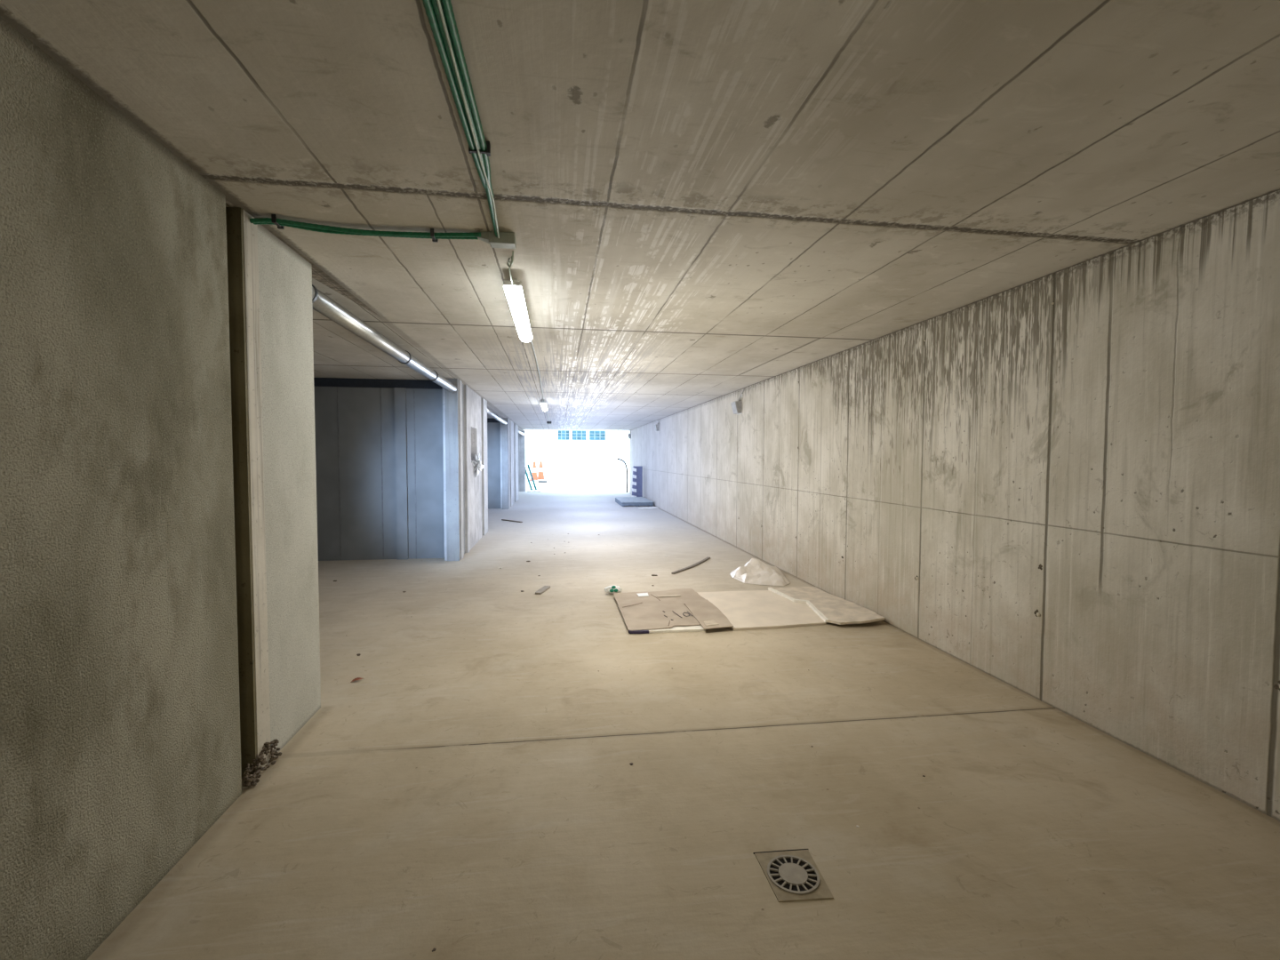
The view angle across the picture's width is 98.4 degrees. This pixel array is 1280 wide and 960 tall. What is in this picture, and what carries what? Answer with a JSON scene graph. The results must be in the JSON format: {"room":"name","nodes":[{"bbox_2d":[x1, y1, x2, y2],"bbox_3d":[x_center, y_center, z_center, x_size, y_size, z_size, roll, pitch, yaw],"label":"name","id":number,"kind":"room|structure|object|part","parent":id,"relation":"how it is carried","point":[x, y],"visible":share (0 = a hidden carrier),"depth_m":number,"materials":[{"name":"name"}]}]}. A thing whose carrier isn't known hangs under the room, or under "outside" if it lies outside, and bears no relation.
{"room":"underground parking garage","nodes":[
{"label":"underground parking garage","id":0,"kind":"room"},
{"bbox_2d":[0,16,320,959],"bbox_3d":[-1.468,0.229,-0.543,0.280,2.680,7.640,0,2,-8],"label":"wall","id":1,"kind":"structure","parent":0,"point":[120,737],"depth_m":1.77,"materials":[{"name":"grey paint"}]},
{"bbox_2d":[242,209,271,774],"bbox_3d":[-1.935,0.099,2.577,0.278,2.680,0.115,0,2,-8],"label":"trim","id":2,"kind":"structure","parent":1,"relation":"attached to","point":[250,229],"depth_m":2.59,"materials":[{"name":"concrete"}]},
{"bbox_2d":[312,284,456,392],"bbox_3d":[-2.312,-1.199,5.510,0.130,0.130,4.750,0,2,-8],"label":"duct","id":3,"kind":"object","parent":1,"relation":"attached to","point":[322,303],"visible":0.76,"depth_m":4.26,"materials":[{"name":"silver metal"}]},
{"bbox_2d":[313,386,444,560],"bbox_3d":[-5.686,-0.126,7.788,5.850,2.680,0.140,0,2,-8],"label":"wall","id":4,"kind":"structure","parent":0,"point":[359,408],"depth_m":7.99,"materials":[{"name":"concrete"}]},
{"bbox_2d":[336,386,341,560],"bbox_3d":[-4.315,-0.083,7.921,0.014,2.490,0.006,0,2,-8],"label":"trim","id":5,"kind":"structure","parent":4,"relation":"attached to","point":[337,387],"depth_m":7.92,"materials":[{"name":"grey metal"}]},
{"bbox_2d":[313,377,442,389],"bbox_3d":[-5.654,-1.380,7.645,5.680,0.118,0.050,0,2,-8],"label":"trim","id":6,"kind":"structure","parent":4,"relation":"attached to","point":[317,381],"depth_m":7.90,"materials":[{"name":"paint"}]},
{"bbox_2d":[379,387,383,559],"bbox_3d":[-3.741,-0.085,8.006,0.014,2.490,0.006,0,2,-8],"label":"trim","id":7,"kind":"structure","parent":4,"relation":"attached to","point":[380,388],"depth_m":8.01,"materials":[{"name":"grey metal"}]},
{"bbox_2d":[394,387,408,559],"bbox_3d":[-3.467,-0.085,8.027,0.150,2.490,0.045,0,2,-8],"label":"trim","id":8,"kind":"structure","parent":4,"relation":"attached to","point":[400,393],"depth_m":8.01,"materials":[{"name":"concrete"}]},
{"bbox_2d":[413,388,416,559],"bbox_3d":[-3.287,-0.086,8.074,0.014,2.490,0.006,0,2,-8],"label":"trim","id":9,"kind":"structure","parent":4,"relation":"attached to","point":[413,388],"depth_m":8.07,"materials":[{"name":"grey metal"}]},
{"bbox_2d":[442,387,447,560],"bbox_3d":[-2.990,-0.188,9.473,0.120,2.680,3.140,0,2,-8],"label":"wall","id":10,"kind":"structure","parent":0,"point":[444,402],"depth_m":7.92,"materials":[{"name":"concrete"}]},
{"bbox_2d":[444,378,460,560],"bbox_3d":[-2.694,-0.125,7.946,0.175,2.680,0.110,0,2,-8],"label":"trim","id":11,"kind":"structure","parent":10,"relation":"attached to","point":[451,399],"depth_m":7.90,"materials":[{"name":"concrete"}]},
{"bbox_2d":[458,379,463,559],"bbox_3d":[-2.671,-0.131,8.101,0.107,2.680,0.190,0,2,-8],"label":"trim","id":12,"kind":"structure","parent":10,"relation":"attached to","point":[460,380],"depth_m":8.06,"materials":[{"name":"concrete"}]},
{"bbox_2d":[462,384,464,553],"bbox_3d":[-2.728,-0.142,8.370,0.072,2.680,0.360,0,2,-8],"label":"trim","id":13,"kind":"structure","parent":10,"relation":"attached to","point":[462,384],"depth_m":8.48,"materials":[{"name":"concrete"}]},
{"bbox_2d":[464,384,469,552],"bbox_3d":[-2.744,-0.152,8.611,0.113,2.680,0.120,0,2,-8],"label":"trim","id":14,"kind":"structure","parent":10,"relation":"attached to","point":[466,428],"depth_m":8.57,"materials":[{"name":"concrete"}]},
{"bbox_2d":[480,398,487,535],"bbox_3d":[-3.067,-0.242,10.770,0.111,2.680,0.570,0,2,-8],"label":"trim","id":15,"kind":"structure","parent":10,"relation":"attached to","point":[484,403],"depth_m":10.64,"materials":[{"name":"concrete"}]},
{"bbox_2d":[487,408,507,424],"bbox_3d":[-3.483,-1.526,13.361,0.130,0.130,4.860,0,2,-8],"label":"duct","id":16,"kind":"object","parent":10,"relation":"attached to","point":[490,412],"visible":0.84,"depth_m":13.01,"materials":[{"name":"silver metal"}]},
{"bbox_2d":[467,386,482,550],"bbox_3d":[-2.879,-0.188,9.479,0.101,2.680,1.640,0,2,-8],"label":"panel","id":17,"kind":"object","parent":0,"point":[474,400],"visible":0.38,"depth_m":9.49,"materials":[{"name":"concrete"}]},
{"bbox_2d":[471,453,483,477],"bbox_3d":[-2.799,-0.257,9.512,0.163,0.435,0.722,0,2,-8],"label":"plastic film","id":18,"kind":"object","parent":17,"relation":"in","point":[477,465],"visible":0.99,"depth_m":9.37,"materials":[{"name":"plastic"}]},
{"bbox_2d":[487,422,500,508],"bbox_3d":[-6.865,-0.455,15.694,5.850,2.680,0.140,0,2,-8],"label":"wall","id":19,"kind":"structure","parent":0,"point":[493,428],"depth_m":16.02,"materials":[{"name":"concrete"}]},
{"bbox_2d":[487,418,499,422],"bbox_3d":[-6.833,-1.709,15.550,5.680,0.118,0.050,0,2,-8],"label":"trim","id":20,"kind":"structure","parent":19,"relation":"attached to","point":[488,420],"depth_m":15.91,"materials":[{"name":"paint"}]},
{"bbox_2d":[500,422,502,509],"bbox_3d":[-4.230,-0.534,17.784,0.120,2.680,3.960,0,2,-8],"label":"wall","id":21,"kind":"structure","parent":0,"point":[500,422],"depth_m":15.84,"materials":[{"name":"concrete"}]},
{"bbox_2d":[501,417,508,509],"bbox_3d":[-3.874,-0.454,15.857,0.175,2.680,0.120,0,2,-8],"label":"trim","id":22,"kind":"structure","parent":21,"relation":"attached to","point":[504,428],"depth_m":15.80,"materials":[{"name":"concrete"}]},
{"bbox_2d":[508,418,510,508],"bbox_3d":[-3.864,-0.464,16.101,0.107,2.680,0.360,0,2,-8],"label":"trim","id":23,"kind":"structure","parent":21,"relation":"attached to","point":[508,419],"depth_m":15.99,"materials":[{"name":"concrete"}]},
{"bbox_2d":[513,423,518,501],"bbox_3d":[-4.310,-0.588,19.090,0.107,2.680,1.350,0,2,-8],"label":"trim","id":24,"kind":"structure","parent":21,"relation":"attached to","point":[516,427],"depth_m":18.69,"materials":[{"name":"concrete"}]},
{"bbox_2d":[509,419,514,506],"bbox_3d":[-4.037,-0.512,17.262,0.107,2.680,1.250,0,2,-8],"label":"panel","id":25,"kind":"object","parent":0,"point":[511,423],"visible":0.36,"depth_m":16.93,"materials":[{"name":"concrete"}]},
{"bbox_2d":[518,431,525,491],"bbox_3d":[-5.257,-0.790,23.914,0.557,2.680,0.240,0,2,-8],"label":"wall","id":26,"kind":"structure","parent":0,"point":[521,438],"depth_m":23.82,"materials":[{"name":"concrete"}]},
{"bbox_2d":[0,0,1279,430],"bbox_3d":[-3.428,-1.636,8.882,10.650,0.300,27.100,0,2,-8],"label":"ceiling","id":27,"kind":"structure","parent":0,"point":[702,201],"depth_m":1.99,"materials":[{"name":"concrete"}]},
{"bbox_2d":[271,214,284,229],"bbox_3d":[-1.686,-1.201,2.568,0.026,0.040,0.074,0,2,-8],"label":"clip","id":28,"kind":"object","parent":27,"relation":"attached to","point":[273,216],"visible":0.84,"depth_m":2.54,"materials":[{"name":"black plastic"}]},
{"bbox_2d":[249,217,480,237],"bbox_3d":[-1.295,-1.204,2.652,1.033,0.033,0.070,0,2,-11],"label":"conduit","id":29,"kind":"object","parent":27,"relation":"attached to","point":[256,220],"visible":1,"depth_m":2.66,"materials":[{"name":"green plastic"}]},
{"bbox_2d":[253,222,478,239],"bbox_3d":[-1.300,-1.205,2.680,1.033,0.033,0.067,0,2,-12],"label":"conduit","id":30,"kind":"object","parent":27,"relation":"attached to","point":[260,223],"visible":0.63,"depth_m":2.67,"materials":[{"name":"green plastic"}]},
{"bbox_2d":[430,228,438,242],"bbox_3d":[-1.017,-1.206,2.723,0.026,0.040,0.074,0,2,-8],"label":"clip","id":31,"kind":"object","parent":27,"relation":"attached to","point":[432,230],"visible":0.93,"depth_m":2.69,"materials":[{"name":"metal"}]},
{"bbox_2d":[422,0,486,190],"bbox_3d":[-0.441,-1.135,0.860,0.036,0.045,2.922,0,2,-8],"label":"conduit","id":32,"kind":"object","parent":27,"relation":"attached to","point":[428,4],"visible":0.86,"depth_m":1.57,"materials":[{"name":"green plastic"}]},
{"bbox_2d":[431,0,499,237],"bbox_3d":[-0.447,-1.134,1.070,0.043,0.032,3.340,0,2,-8],"label":"conduit","id":33,"kind":"object","parent":27,"relation":"attached to","point":[434,2],"visible":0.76,"depth_m":1.62,"materials":[{"name":"green plastic"}]},
{"bbox_2d":[440,0,494,195],"bbox_3d":[-0.403,-1.135,0.885,0.044,0.042,2.961,0,2,-8],"label":"conduit","id":34,"kind":"object","parent":27,"relation":"attached to","point":[447,6],"visible":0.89,"depth_m":1.57,"materials":[{"name":"green plastic"}]},
{"bbox_2d":[436,0,499,238],"bbox_3d":[-0.565,-1.157,1.907,0.025,0.016,1.630,0,2,-8],"label":"cable","id":35,"kind":"object","parent":27,"relation":"attached to","point":[437,1],"visible":1,"depth_m":1.66,"materials":[{"name":"plastic"}]},
{"bbox_2d":[468,141,490,156],"bbox_3d":[-0.567,-1.173,1.951,0.074,0.040,0.026,0,2,-8],"label":"clip","id":36,"kind":"object","parent":27,"relation":"attached to","point":[487,152],"visible":0.8,"depth_m":1.94,"materials":[{"name":"black plastic"}]},
{"bbox_2d":[477,231,516,248],"bbox_3d":[-0.716,-1.199,2.758,0.185,0.055,0.080,0,2,-8],"label":"junction box","id":37,"kind":"object","parent":27,"relation":"attached to","point":[507,240],"visible":0.99,"depth_m":2.73,"materials":[{"name":"grey plastic"}]},
{"bbox_2d":[503,251,532,342],"bbox_3d":[-0.844,-1.205,3.855,0.106,0.138,1.773,0,2,-8],"label":"lamp","id":38,"kind":"object","parent":27,"relation":"attached to","point":[513,288],"visible":1,"depth_m":3.59,"materials":[{"name":"white plastic"}]},
{"bbox_2d":[503,285,532,342],"bbox_3d":[-0.866,-1.162,4.007,0.106,0.040,1.470,0,2,-8],"label":"diffuser","id":39,"kind":"object","parent":38,"relation":"attached to","point":[515,295],"depth_m":3.72,"materials":[{"name":"white plastic"}]},
{"bbox_2d":[530,340,543,401],"bbox_3d":[-1.399,-1.388,7.666,0.042,0.087,6.123,0,2,-8],"label":"cable","id":40,"kind":"object","parent":27,"relation":"attached to","point":[531,340],"visible":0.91,"depth_m":6.68,"materials":[{"name":"grey plastic"}]},
{"bbox_2d":[540,400,547,411],"bbox_3d":[-1.937,-1.509,11.184,0.106,0.136,1.300,0,2,-8],"label":"lamp","id":41,"kind":"object","parent":27,"relation":"attached to","point":[544,406],"visible":0.99,"depth_m":10.71,"materials":[{"name":"white plastic"}]},
{"bbox_2d":[540,403,547,411],"bbox_3d":[-1.937,-1.461,11.186,0.106,0.040,1.300,0,2,-8],"label":"diffuser","id":42,"kind":"object","parent":41,"relation":"attached to","point":[544,406],"depth_m":10.90,"materials":[{"name":"white plastic"}]},
{"bbox_2d":[87,490,1279,959],"bbox_3d":[-3.546,1.190,9.741,10.650,0.200,28.600,0,2,-8],"label":"floor","id":43,"kind":"structure","parent":0,"point":[475,795],"depth_m":2.40,"materials":[{"name":"beige concrete"}]},
{"bbox_2d":[241,738,281,786],"bbox_3d":[-1.788,1.323,2.614,0.063,0.129,0.284,0,2,-8],"label":"rubble","id":44,"kind":"object","parent":43,"relation":"on","point":[250,780],"visible":0.97,"depth_m":2.58,"materials":[{"name":"concrete"}]},
{"bbox_2d":[350,677,362,682],"bbox_3d":[-1.886,1.332,3.687,0.033,0.016,0.085,2,3,38],"label":"dry leaf","id":45,"kind":"object","parent":43,"relation":"on","point":[356,678],"visible":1,"depth_m":3.68,"materials":[{"name":"brown plant"}]},
{"bbox_2d":[501,519,522,522],"bbox_3d":[-2.985,0.952,12.861,0.753,0.020,0.070,2,3,42],"label":"batten","id":46,"kind":"object","parent":43,"relation":"on","point":[501,519],"visible":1,"depth_m":12.83,"materials":[{"name":"brown wood"}]},
{"bbox_2d":[535,585,550,594],"bbox_3d":[-1.089,1.232,6.183,0.075,0.020,0.316,1,2,10],"label":"wooden offcut","id":47,"kind":"object","parent":43,"relation":"on","point":[544,588],"visible":1,"depth_m":6.15,"materials":[{"name":"grey wood"}]},
{"bbox_2d":[604,584,621,593],"bbox_3d":[-0.297,1.201,6.058,0.193,0.104,0.141,0,2,-8],"label":"paper wrapper","id":48,"kind":"object","parent":43,"relation":"on","point":[611,589],"visible":0.97,"depth_m":6.03,"materials":[{"name":"white paper"}]},
{"bbox_2d":[616,458,628,492],"bbox_3d":[-0.738,-0.194,23.460,0.467,1.453,0.068,0,2,-8],"label":"pipe","id":49,"kind":"object","parent":43,"relation":"on","point":[617,459],"visible":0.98,"depth_m":23.45,"materials":[{"name":"grey metal"}]},
{"bbox_2d":[615,496,653,506],"bbox_3d":[-0.221,0.693,17.779,0.960,0.146,1.992,0,2,-8],"label":"pallet","id":50,"kind":"object","parent":43,"relation":"on","point":[623,501],"visible":1,"depth_m":17.10,"materials":[{"name":"grey wood"}]},
{"bbox_2d":[632,466,642,496],"bbox_3d":[-0.103,0.122,19.011,0.380,1.190,0.106,0,2,-8],"label":"guard","id":51,"kind":"object","parent":43,"relation":"on","point":[637,471],"visible":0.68,"depth_m":19.01,"materials":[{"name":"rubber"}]},
{"bbox_3d":[-0.028,0.120,19.050,0.220,1.190,0.050,0,2,-8],"label":"panel","id":52,"kind":"part","parent":51,"relation":"part of","materials":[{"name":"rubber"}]},
{"bbox_2d":[613,588,733,633],"bbox_3d":[0.268,1.254,5.387,0.950,0.046,1.445,0,2,-8],"label":"cardboard","id":53,"kind":"object","parent":43,"relation":"on","point":[641,612],"visible":1,"depth_m":5.27,"materials":[{"name":"beige cardboard"}]},
{"bbox_2d":[648,624,705,632],"bbox_3d":[0.215,1.284,5.030,0.700,0.020,0.628,0,2,-8],"label":"sheet","id":54,"kind":"object","parent":43,"relation":"on","point":[676,628],"visible":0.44,"depth_m":4.75,"materials":[{"name":"white paper"}]},
{"bbox_2d":[671,556,710,574],"bbox_3d":[0.742,1.177,7.645,0.082,0.020,1.272,1,3,28],"label":"batten","id":55,"kind":"object","parent":43,"relation":"on","point":[708,557],"visible":1,"depth_m":7.50,"materials":[{"name":"brown wood"}]},
{"bbox_2d":[729,558,790,585],"bbox_3d":[1.492,1.108,6.959,0.674,0.213,1.048,0,2,2],"label":"plastic sheet","id":56,"kind":"object","parent":43,"relation":"on","point":[755,572],"visible":1,"depth_m":6.76,"materials":[{"name":"white plastic"}]},
{"bbox_2d":[696,587,828,630],"bbox_3d":[1.210,1.254,5.501,1.106,0.044,1.302,0,2,-8],"label":"board","id":57,"kind":"object","parent":43,"relation":"on","point":[745,610],"depth_m":5.38,"materials":[{"name":"beige cardboard"}]},
{"bbox_3d":[1.639,1.242,5.587,0.181,0.024,1.252,0,2,-11],"label":"foam strip","id":58,"kind":"part","parent":57,"relation":"part of","materials":[{"name":"beige cardboard"}]},
{"bbox_2d":[808,595,885,624],"bbox_3d":[1.897,1.241,5.343,0.550,0.046,0.941,0,2,-8],"label":"board","id":59,"kind":"object","parent":57,"relation":"on","point":[839,611],"visible":0.99,"depth_m":5.19,"materials":[{"name":"beige cardboard"}]},
{"bbox_2d":[752,848,833,902],"bbox_3d":[0.554,1.422,1.989,0.214,0.018,0.246,0,2,-8],"label":"floor drain","id":60,"kind":"object","parent":43,"relation":"in","point":[792,875],"visible":1,"depth_m":1.98,"materials":[{"name":"grey plastic"}]},
{"bbox_2d":[774,586,833,599],"bbox_3d":[1.772,1.247,5.996,0.604,0.019,0.665,0,2,-8],"label":"board","id":61,"kind":"object","parent":43,"relation":"on","point":[804,593],"visible":0.62,"depth_m":6.06,"materials":[{"name":"beige cardboard"}]},
{"bbox_2d":[629,190,1279,821],"bbox_3d":[1.683,-0.173,9.655,0.290,2.760,27.000,0,2,-8],"label":"wall","id":62,"kind":"structure","parent":0,"point":[1063,485],"depth_m":3.22,"materials":[{"name":"concrete"}]},
{"bbox_2d":[654,419,659,431],"bbox_3d":[0.503,-1.617,16.247,0.132,0.356,0.345,0,2,-8],"label":"wall lamp","id":63,"kind":"object","parent":62,"relation":"attached to","point":[657,426],"visible":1,"depth_m":16.20,"materials":[{"name":"white plastic"}]},
{"bbox_2d":[730,388,743,414],"bbox_3d":[1.587,-1.278,8.985,0.132,0.402,0.346,0,2,-8],"label":"wall lamp","id":64,"kind":"object","parent":62,"relation":"attached to","point":[736,405],"visible":1,"depth_m":8.94,"materials":[{"name":"grey metal"}]},
{"bbox_3d":[-1.957,0.104,2.447,0.195,2.680,0.145,0,2,-8],"label":"wall","id":65,"kind":"structure","parent":0,"visible":0},
{"bbox_2d":[225,207,257,777],"bbox_3d":[-1.832,0.101,2.526,0.086,2.680,0.020,0,2,-8],"label":"trim","id":66,"kind":"structure","parent":65,"relation":"attached to","point":[234,215],"depth_m":2.52,"materials":[{"name":"metal"}]},
{"label":"outside","id":67,"kind":"structure","parent":0,"visible":0},
{"bbox_2d":[525,464,629,491],"bbox_3d":[-9.912,-1.146,66.475,90.000,0.200,85.600,0,2,-8],"label":"ground","id":68,"kind":"structure","parent":67,"point":[557,481],"depth_m":35.80,"materials":[{"name":"white concrete"}]},
{"bbox_2d":[525,464,536,490],"bbox_3d":[-5.022,-0.121,25.176,0.656,1.207,0.116,0,2,-1],"label":"ladder","id":69,"kind":"object","parent":68,"relation":"on","point":[528,466],"visible":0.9,"depth_m":25.15,"materials":[{"name":"teal metal"}]},
{"bbox_3d":[-5.121,-0.120,25.162,0.458,1.207,0.089,0,2,-1],"label":"rail","id":70,"kind":"part","parent":69,"relation":"part of","materials":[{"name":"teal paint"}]},
{"bbox_2d":[529,461,538,479],"bbox_3d":[-6.961,-0.623,36.377,0.550,1.250,0.550,0,2,-8],"label":"traffic cone","id":71,"kind":"object","parent":68,"relation":"on","point":[534,469],"visible":0.84,"depth_m":36.25,"materials":[{"name":"orange plastic"}]},
{"bbox_2d":[537,461,544,479],"bbox_3d":[-6.713,-0.665,37.424,0.550,1.250,0.550,0,2,-8],"label":"traffic cone","id":72,"kind":"object","parent":68,"relation":"on","point":[540,476],"visible":0.85,"depth_m":37.29,"materials":[{"name":"orange plastic"}]},
{"bbox_2d":[548,429,615,471],"bbox_3d":[-6.641,-3.434,62.111,7.200,4.750,5.000,0,2,-8],"label":"building","id":73,"kind":"structure","parent":68,"relation":"on","point":[568,450],"depth_m":59.73,"materials":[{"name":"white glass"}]}
]}

